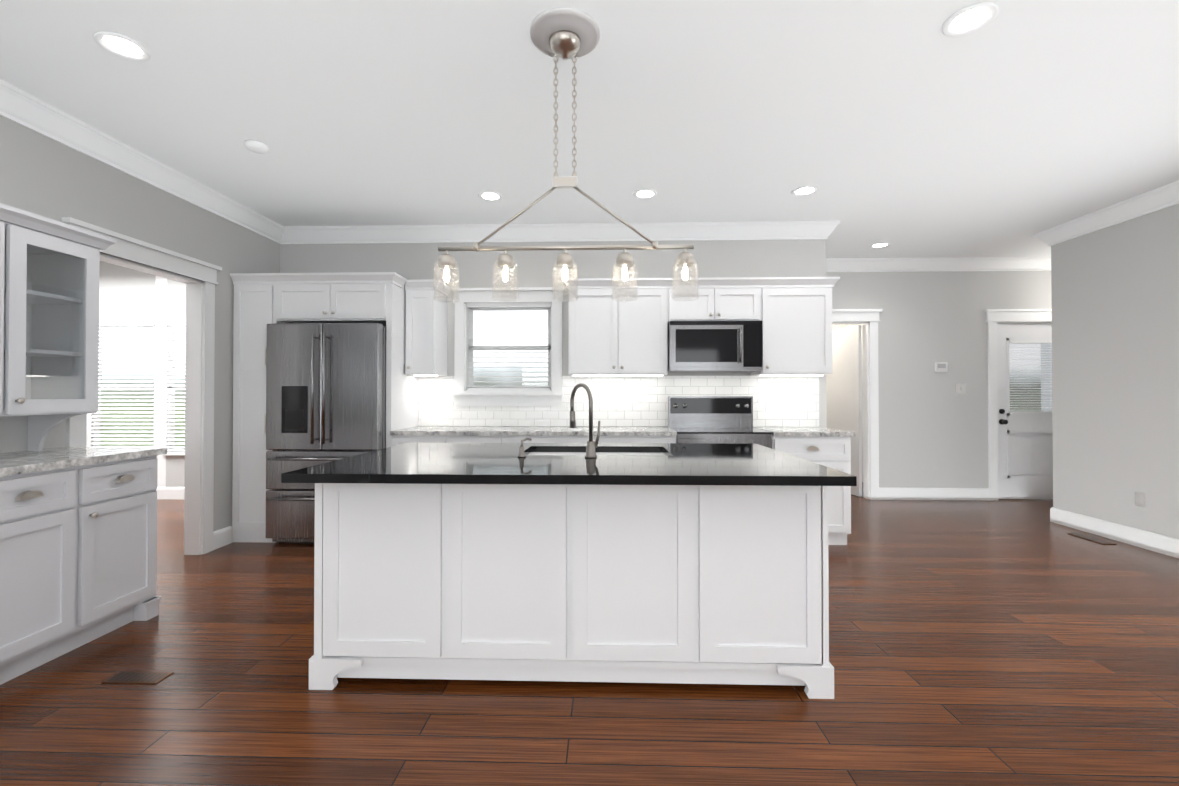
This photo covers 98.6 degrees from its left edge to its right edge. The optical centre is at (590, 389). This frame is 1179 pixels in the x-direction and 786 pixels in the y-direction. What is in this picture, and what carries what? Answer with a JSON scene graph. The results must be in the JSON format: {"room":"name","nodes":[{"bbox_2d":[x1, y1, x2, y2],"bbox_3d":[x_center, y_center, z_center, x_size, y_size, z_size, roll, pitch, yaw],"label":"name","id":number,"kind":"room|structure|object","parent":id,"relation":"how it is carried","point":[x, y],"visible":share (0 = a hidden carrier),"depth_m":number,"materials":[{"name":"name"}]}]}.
{"room":"kitchen","nodes":[
{"label":"kitchen","id":0,"kind":"room"},
{"bbox_2d":[86,261,185,486],"bbox_3d":[-5.427,-0.115,5.982,4.810,2.780,0.120,0,-1,2],"label":"wall","id":1,"kind":"structure","parent":0,"point":[127,295],"depth_m":5.90,"materials":[{"name":"white paint"}]},
{"bbox_2d":[90,323,185,454],"bbox_3d":[-5.003,-0.008,5.918,1.720,1.535,0.120,0,-1,2],"label":"window blinds","id":2,"kind":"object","parent":1,"relation":"in","point":[171,416],"depth_m":5.92,"materials":[{"name":"white plastic"}]},
{"bbox_2d":[156,487,1178,557],"bbox_3d":[-0.331,1.166,1.619,15.300,0.140,8.730,0,-1,2],"label":"baseboard","id":3,"kind":"structure","parent":1,"relation":"attached to","point":[1144,539],"depth_m":4.57,"materials":[{"name":"white wood"}]},
{"bbox_2d":[0,115,279,531],"bbox_3d":[-3.091,-0.154,1.674,0.120,2.780,8.650,0,-1,2],"label":"wall","id":4,"kind":"structure","parent":0,"point":[43,175],"depth_m":3.36,"materials":[{"name":"grey paint"}]},
{"bbox_2d":[62,217,221,554],"bbox_3d":[-3.013,0.141,3.435,0.170,2.223,1.140,0,-1,2],"label":"trim","id":5,"kind":"structure","parent":4,"relation":"attached to","point":[198,277],"depth_m":3.86,"materials":[{"name":"white wood"}]},
{"bbox_2d":[0,79,287,243],"bbox_3d":[-3.004,-1.479,1.084,0.090,0.140,7.450,0,-1,2],"label":"crown molding","id":6,"kind":"structure","parent":4,"relation":"attached to","point":[26,109],"depth_m":3.17,"materials":[{"name":"white wood"}]},
{"bbox_2d":[280,239,826,427],"bbox_3d":[-0.446,-0.126,4.777,5.220,2.780,0.128,0,-1,2],"label":"wall","id":7,"kind":"structure","parent":0,"point":[630,401],"depth_m":4.68,"materials":[{"name":"grey paint"}]},
{"bbox_2d":[404,279,447,376],"bbox_3d":[-1.475,-0.538,4.566,0.265,0.820,0.375,0,-1,2],"label":"upper cabinet","id":8,"kind":"object","parent":7,"relation":"attached to","point":[426,318],"depth_m":4.41,"materials":[{"name":"white wood"}]},
{"bbox_2d":[452,287,563,405],"bbox_3d":[-0.762,-0.393,4.763,1.032,1.095,0.180,0,-1,2],"label":"kitchen window","id":9,"kind":"structure","parent":7,"relation":"in","point":[468,304],"depth_m":4.73,"materials":[{"name":"white wood"}]},
{"bbox_2d":[284,221,839,243],"bbox_3d":[-0.284,-1.447,4.683,5.070,0.140,0.090,0,-1,2],"label":"crown molding","id":10,"kind":"structure","parent":7,"relation":"attached to","point":[757,230],"depth_m":4.68,"materials":[{"name":"white wood"}]},
{"bbox_2d":[568,278,671,375],"bbox_3d":[0.244,-0.538,4.514,0.855,0.820,0.375,0,-1,2],"label":"upper cabinet","id":11,"kind":"object","parent":7,"relation":"attached to","point":[608,335],"depth_m":4.36,"materials":[{"name":"white wood"}]},
{"bbox_2d":[672,277,763,320],"bbox_3d":[1.066,-0.766,4.492,0.790,0.365,0.375,0,-1,2],"label":"upper cabinet","id":12,"kind":"object","parent":7,"relation":"attached to","point":[719,298],"depth_m":4.33,"materials":[{"name":"white wood"}]},
{"bbox_2d":[668,321,762,371],"bbox_3d":[1.065,-0.368,4.454,0.776,0.418,0.443,0,-1,2],"label":"microwave","id":13,"kind":"object","parent":12,"relation":"attached to","point":[714,346],"visible":1,"depth_m":4.27,"materials":[{"name":"silver metal"}]},
{"bbox_2d":[750,277,835,375],"bbox_3d":[1.763,-0.538,4.468,0.605,0.820,0.375,0,-1,2],"label":"upper cabinet","id":14,"kind":"object","parent":7,"relation":"attached to","point":[797,332],"depth_m":4.31,"materials":[{"name":"white wood"}]},
{"bbox_2d":[0,482,1178,785],"bbox_3d":[-0.297,1.296,2.752,15.500,0.100,11.400,0,-1,2],"label":"floor","id":15,"kind":"structure","parent":0,"point":[1002,642],"depth_m":2.03,"materials":[{"name":"brown wood"}]},
{"bbox_2d":[0,203,166,684],"bbox_3d":[-2.713,0.203,1.545,0.639,2.065,2.620,0,-1,2],"label":"hutch","id":16,"kind":"object","parent":15,"relation":"on","point":[78,546],"visible":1,"depth_m":2.44,"materials":[{"name":"white wood"}]},
{"bbox_2d":[101,671,173,683],"bbox_3d":[-1.945,1.238,2.182,0.240,0.004,0.090,0,-1,2],"label":"floor vent","id":17,"kind":"object","parent":15,"relation":"in","point":[139,677],"visible":1,"depth_m":2.18,"materials":[{"name":"brown metal"}]},
{"bbox_2d":[230,272,417,542],"bbox_3d":[-2.259,0.156,4.444,1.369,2.210,0.653,0,-1,2],"label":"surround","id":18,"kind":"object","parent":15,"relation":"on","point":[262,301],"visible":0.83,"depth_m":4.17,"materials":[{"name":"white wood"}]},
{"bbox_2d":[265,323,385,542],"bbox_3d":[-2.124,0.368,4.349,0.910,1.785,0.766,0,-1,2],"label":"fridge","id":19,"kind":"object","parent":15,"relation":"on","point":[325,392],"visible":0.6,"depth_m":4.04,"materials":[{"name":"silver metal"}]},
{"bbox_2d":[390,434,457,446],"bbox_3d":[-1.352,0.819,4.427,0.529,0.885,0.620,0,-1,2],"label":"base cabinet","id":20,"kind":"object","parent":15,"relation":"on","point":[396,439],"depth_m":4.12,"materials":[{"name":"white wood"}]},
{"bbox_2d":[390,426,676,437],"bbox_3d":[-0.459,0.358,4.397,2.317,0.035,0.634,0,-1,2],"label":"countertop","id":21,"kind":"structure","parent":20,"relation":"on","point":[450,431],"depth_m":4.11,"materials":[{"name":"grey stone"}]},
{"bbox_2d":[458,438,557,442],"bbox_3d":[-0.741,0.819,4.408,0.969,0.885,0.620,0,-1,2],"label":"base cabinet","id":22,"kind":"object","parent":15,"relation":"on","point":[460,440],"depth_m":4.10,"materials":[{"name":"white wood"}]},
{"bbox_2d":[309,451,833,698],"bbox_3d":[-0.077,0.802,2.581,2.144,0.885,1.029,0,-1,2],"label":"kitchen island","id":23,"kind":"object","parent":15,"relation":"on","point":[694,563],"depth_m":2.08,"materials":[{"name":"white wood"}]},
{"bbox_2d":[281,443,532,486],"bbox_3d":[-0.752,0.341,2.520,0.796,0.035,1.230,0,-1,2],"label":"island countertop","id":24,"kind":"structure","parent":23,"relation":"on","point":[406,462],"depth_m":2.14,"materials":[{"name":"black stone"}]},
{"bbox_2d":[489,443,692,486],"bbox_3d":[0.026,0.341,2.496,0.760,0.035,1.230,0,-1,2],"label":"island countertop","id":25,"kind":"structure","parent":23,"relation":"on","point":[530,470],"depth_m":2.07,"materials":[{"name":"black stone"}]},
{"bbox_2d":[518,438,531,456],"bbox_3d":[-0.317,0.277,2.441,0.060,0.090,0.078,0,-1,2],"label":"soap dispenser","id":26,"kind":"object","parent":25,"relation":"on","point":[521,451],"visible":1,"depth_m":2.42,"materials":[{"name":"grey metal"}]},
{"bbox_2d":[570,383,599,457],"bbox_3d":[-0.028,0.145,2.474,0.156,0.354,0.179,0,-1,2],"label":"faucet","id":27,"kind":"object","parent":25,"relation":"on","point":[591,445],"visible":1,"depth_m":2.41,"materials":[{"name":"grey metal"}]},
{"bbox_2d":[661,443,856,486],"bbox_3d":[0.699,0.341,2.476,0.586,0.035,1.230,0,-1,2],"label":"island countertop","id":28,"kind":"structure","parent":23,"relation":"on","point":[711,464],"depth_m":2.08,"materials":[{"name":"black stone"}]},
{"bbox_2d":[558,438,629,442],"bbox_3d":[-0.007,0.818,4.386,0.638,0.885,0.620,0,-1,2],"label":"base cabinet","id":29,"kind":"object","parent":15,"relation":"on","point":[560,440],"depth_m":4.08,"materials":[{"name":"white wood"}]},
{"bbox_2d":[630,438,675,442],"bbox_3d":[0.471,0.818,4.372,0.457,0.885,0.620,0,-1,2],"label":"base cabinet","id":30,"kind":"object","parent":15,"relation":"on","point":[632,440],"depth_m":4.06,"materials":[{"name":"white wood"}]},
{"bbox_2d":[668,396,772,448],"bbox_3d":[1.081,0.660,4.306,0.756,1.200,0.662,0,-1,2],"label":"range","id":31,"kind":"object","parent":15,"relation":"on","point":[710,419],"visible":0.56,"depth_m":4.58,"materials":[{"name":"silver metal"}]},
{"bbox_2d":[772,434,850,544],"bbox_3d":[1.773,0.818,4.332,0.617,0.885,0.620,0,-1,2],"label":"base cabinet","id":32,"kind":"object","parent":15,"relation":"on","point":[828,447],"depth_m":4.03,"materials":[{"name":"white wood"}]},
{"bbox_2d":[753,427,853,437],"bbox_3d":[1.783,0.358,4.329,0.637,0.035,0.634,0,-1,2],"label":"countertop","id":33,"kind":"structure","parent":32,"relation":"on","point":[779,432],"depth_m":4.05,"materials":[{"name":"grey stone"}]},
{"bbox_2d":[1067,533,1114,543],"bbox_3d":[4.221,1.256,4.277,0.110,0.006,0.320,0,-1,2],"label":"floor vent","id":34,"kind":"object","parent":15,"relation":"in","point":[1091,538],"visible":1,"depth_m":4.27,"materials":[{"name":"brown metal"}]},
{"bbox_2d":[0,0,1178,257],"bbox_3d":[-0.297,-1.584,2.778,15.500,0.100,11.400,0,-1,2],"label":"ceiling","id":35,"kind":"structure","parent":0,"point":[904,128],"depth_m":2.76,"materials":[{"name":"white paint"}]},
{"bbox_2d":[93,31,150,60],"bbox_3d":[-2.093,-1.533,2.272,0.190,0.010,0.190,0,-1,2],"label":"recessed light","id":36,"kind":"object","parent":35,"relation":"in","point":[122,46],"visible":0.98,"depth_m":2.26,"materials":[{"name":"white plastic"}]},
{"bbox_2d":[244,140,268,153],"bbox_3d":[-2.086,-1.512,3.172,0.130,0.036,0.130,0,-1,2],"label":"smoke detector","id":37,"kind":"object","parent":35,"relation":"attached to","point":[256,146],"visible":1,"depth_m":3.14,"materials":[{"name":"white plastic"}]},
{"bbox_2d":[478,191,502,201],"bbox_3d":[-0.784,-1.517,3.993,0.190,0.010,0.190,0,-1,2],"label":"recessed light","id":38,"kind":"object","parent":35,"relation":"in","point":[489,196],"visible":1,"depth_m":3.99,"materials":[{"name":"white plastic"}]},
{"bbox_2d":[433,7,697,302],"bbox_3d":[-0.108,-0.962,2.187,1.140,1.152,0.300,0,-1,2],"label":"pendant light","id":39,"kind":"object","parent":35,"relation":"hanging from","point":[564,33],"visible":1,"depth_m":2.17,"materials":[{"name":"silver metal"}]},
{"bbox_2d":[633,189,656,198],"bbox_3d":[0.427,-1.518,3.946,0.190,0.010,0.190,0,-1,2],"label":"recessed light","id":40,"kind":"object","parent":35,"relation":"in","point":[645,193],"visible":1,"depth_m":3.94,"materials":[{"name":"white plastic"}]},
{"bbox_2d":[791,186,817,195],"bbox_3d":[1.645,-1.518,3.890,0.190,0.010,0.190,0,-1,2],"label":"recessed light","id":41,"kind":"object","parent":35,"relation":"attached to","point":[805,190],"visible":1,"depth_m":3.88,"materials":[{"name":"white plastic"}]},
{"bbox_2d":[870,242,889,247],"bbox_3d":[3.031,-1.505,5.308,0.190,0.010,0.190,0,-1,2],"label":"recessed light","id":42,"kind":"object","parent":35,"relation":"in","point":[881,245],"visible":0.98,"depth_m":5.31,"materials":[{"name":"white plastic"}]},
{"bbox_2d":[942,2,998,36],"bbox_3d":[1.579,-1.534,2.111,0.190,0.010,0.190,0,-1,2],"label":"recessed light","id":43,"kind":"object","parent":35,"relation":"in","point":[970,19],"visible":0.98,"depth_m":2.11,"materials":[{"name":"white"}]},
{"bbox_2d":[832,325,846,329],"bbox_3d":[2.945,-0.100,7.549,1.890,2.780,0.100,0,-1,2],"label":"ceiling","id":44,"kind":"structure","parent":0,"point":[834,327],"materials":[{"name":"white paint"}]},
{"bbox_2d":[847,325,862,481],"bbox_3d":[3.815,-0.108,6.727,0.100,2.780,1.470,0,-1,2],"label":"wall","id":45,"kind":"structure","parent":0,"point":[847,325],"depth_m":7.03,"materials":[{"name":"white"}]},
{"bbox_2d":[826,271,1051,487],"bbox_3d":[4.875,-0.116,5.900,5.350,2.780,0.120,0,-1,2],"label":"wall","id":46,"kind":"structure","parent":0,"point":[933,429],"depth_m":5.87,"materials":[{"name":"grey paint"}]},
{"bbox_2d":[826,325,861,496],"bbox_3d":[3.149,0.255,6.390,0.171,2.032,0.755,0,-1,2],"label":"pantry door","id":47,"kind":"structure","parent":46,"relation":"in","point":[844,393],"depth_m":6.18,"materials":[{"name":"white paint"}]},
{"bbox_2d":[832,309,882,499],"bbox_3d":[2.846,0.173,5.934,1.050,2.203,0.170,0,-1,2],"label":"door frame","id":48,"kind":"structure","parent":46,"relation":"attached to","point":[868,320],"depth_m":5.87,"materials":[{"name":"white wood"}]},
{"bbox_2d":[826,257,1050,271],"bbox_3d":[4.822,-1.436,5.809,5.250,0.140,0.090,0,-1,2],"label":"crown molding","id":49,"kind":"structure","parent":46,"relation":"attached to","point":[930,264],"depth_m":5.83,"materials":[{"name":"white wood"}]},
{"bbox_2d":[934,362,947,371],"bbox_3d":[4.049,-0.256,5.854,0.140,0.110,0.024,0,-1,2],"label":"thermostat","id":50,"kind":"object","parent":46,"relation":"attached to","point":[940,366],"visible":0.98,"depth_m":5.84,"materials":[{"name":"white plastic"}]},
{"bbox_2d":[956,383,965,392],"bbox_3d":[4.279,-0.012,5.850,0.115,0.115,0.014,0,-1,2],"label":"light switch","id":51,"kind":"object","parent":46,"relation":"attached to","point":[960,387],"visible":1,"depth_m":5.85,"materials":[{"name":"white plastic"}]},
{"bbox_2d":[984,309,1051,500],"bbox_3d":[5.115,0.178,5.865,1.130,2.193,0.170,0,-1,2],"label":"door frame","id":52,"kind":"structure","parent":46,"relation":"attached to","point":[994,317],"depth_m":5.82,"materials":[{"name":"white wood"}]},
{"bbox_2d":[997,324,1052,498],"bbox_3d":[5.114,0.254,5.856,0.834,2.024,0.117,0,-1,2],"label":"exterior door","id":53,"kind":"structure","parent":46,"relation":"in","point":[1025,454],"depth_m":5.88,"materials":[{"name":"white paint"}]},
{"bbox_2d":[1051,204,1178,538],"bbox_3d":[4.362,-0.160,0.989,0.120,2.780,7.730,0,-1,2],"label":"wall","id":54,"kind":"structure","parent":0,"point":[1115,349],"depth_m":4.22,"materials":[{"name":"grey paint"}]},
{"bbox_2d":[1033,180,1178,245],"bbox_3d":[4.258,-1.480,1.049,0.090,0.140,7.820,0,-1,2],"label":"crown molding","id":55,"kind":"structure","parent":54,"relation":"attached to","point":[1165,196],"depth_m":4.21,"materials":[{"name":"white wood"}]},
{"bbox_2d":[1135,491,1144,506],"bbox_3d":[4.390,0.878,4.055,0.009,0.115,0.075,0,-1,2],"label":"outlet","id":56,"kind":"object","parent":54,"relation":"attached to","point":[1140,499],"visible":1,"depth_m":4.05,"materials":[{"name":"white plastic"}]},
{"label":"outside","id":57,"kind":"structure","parent":0,"visible":0},
{"bbox_2d":[101,328,185,445],"bbox_3d":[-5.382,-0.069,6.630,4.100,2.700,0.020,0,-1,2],"label":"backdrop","id":58,"kind":"structure","parent":57,"point":[136,382],"depth_m":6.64,"materials":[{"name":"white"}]},
{"bbox_2d":[474,310,547,385],"bbox_3d":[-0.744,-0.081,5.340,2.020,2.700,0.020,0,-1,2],"label":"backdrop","id":59,"kind":"structure","parent":57,"point":[534,321],"depth_m":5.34,"materials":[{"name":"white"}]},
{"bbox_2d":[1009,343,1040,410],"bbox_3d":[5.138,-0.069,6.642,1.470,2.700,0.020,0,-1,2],"label":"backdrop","id":60,"kind":"structure","parent":57,"point":[1027,350],"depth_m":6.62,"materials":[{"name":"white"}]}
]}

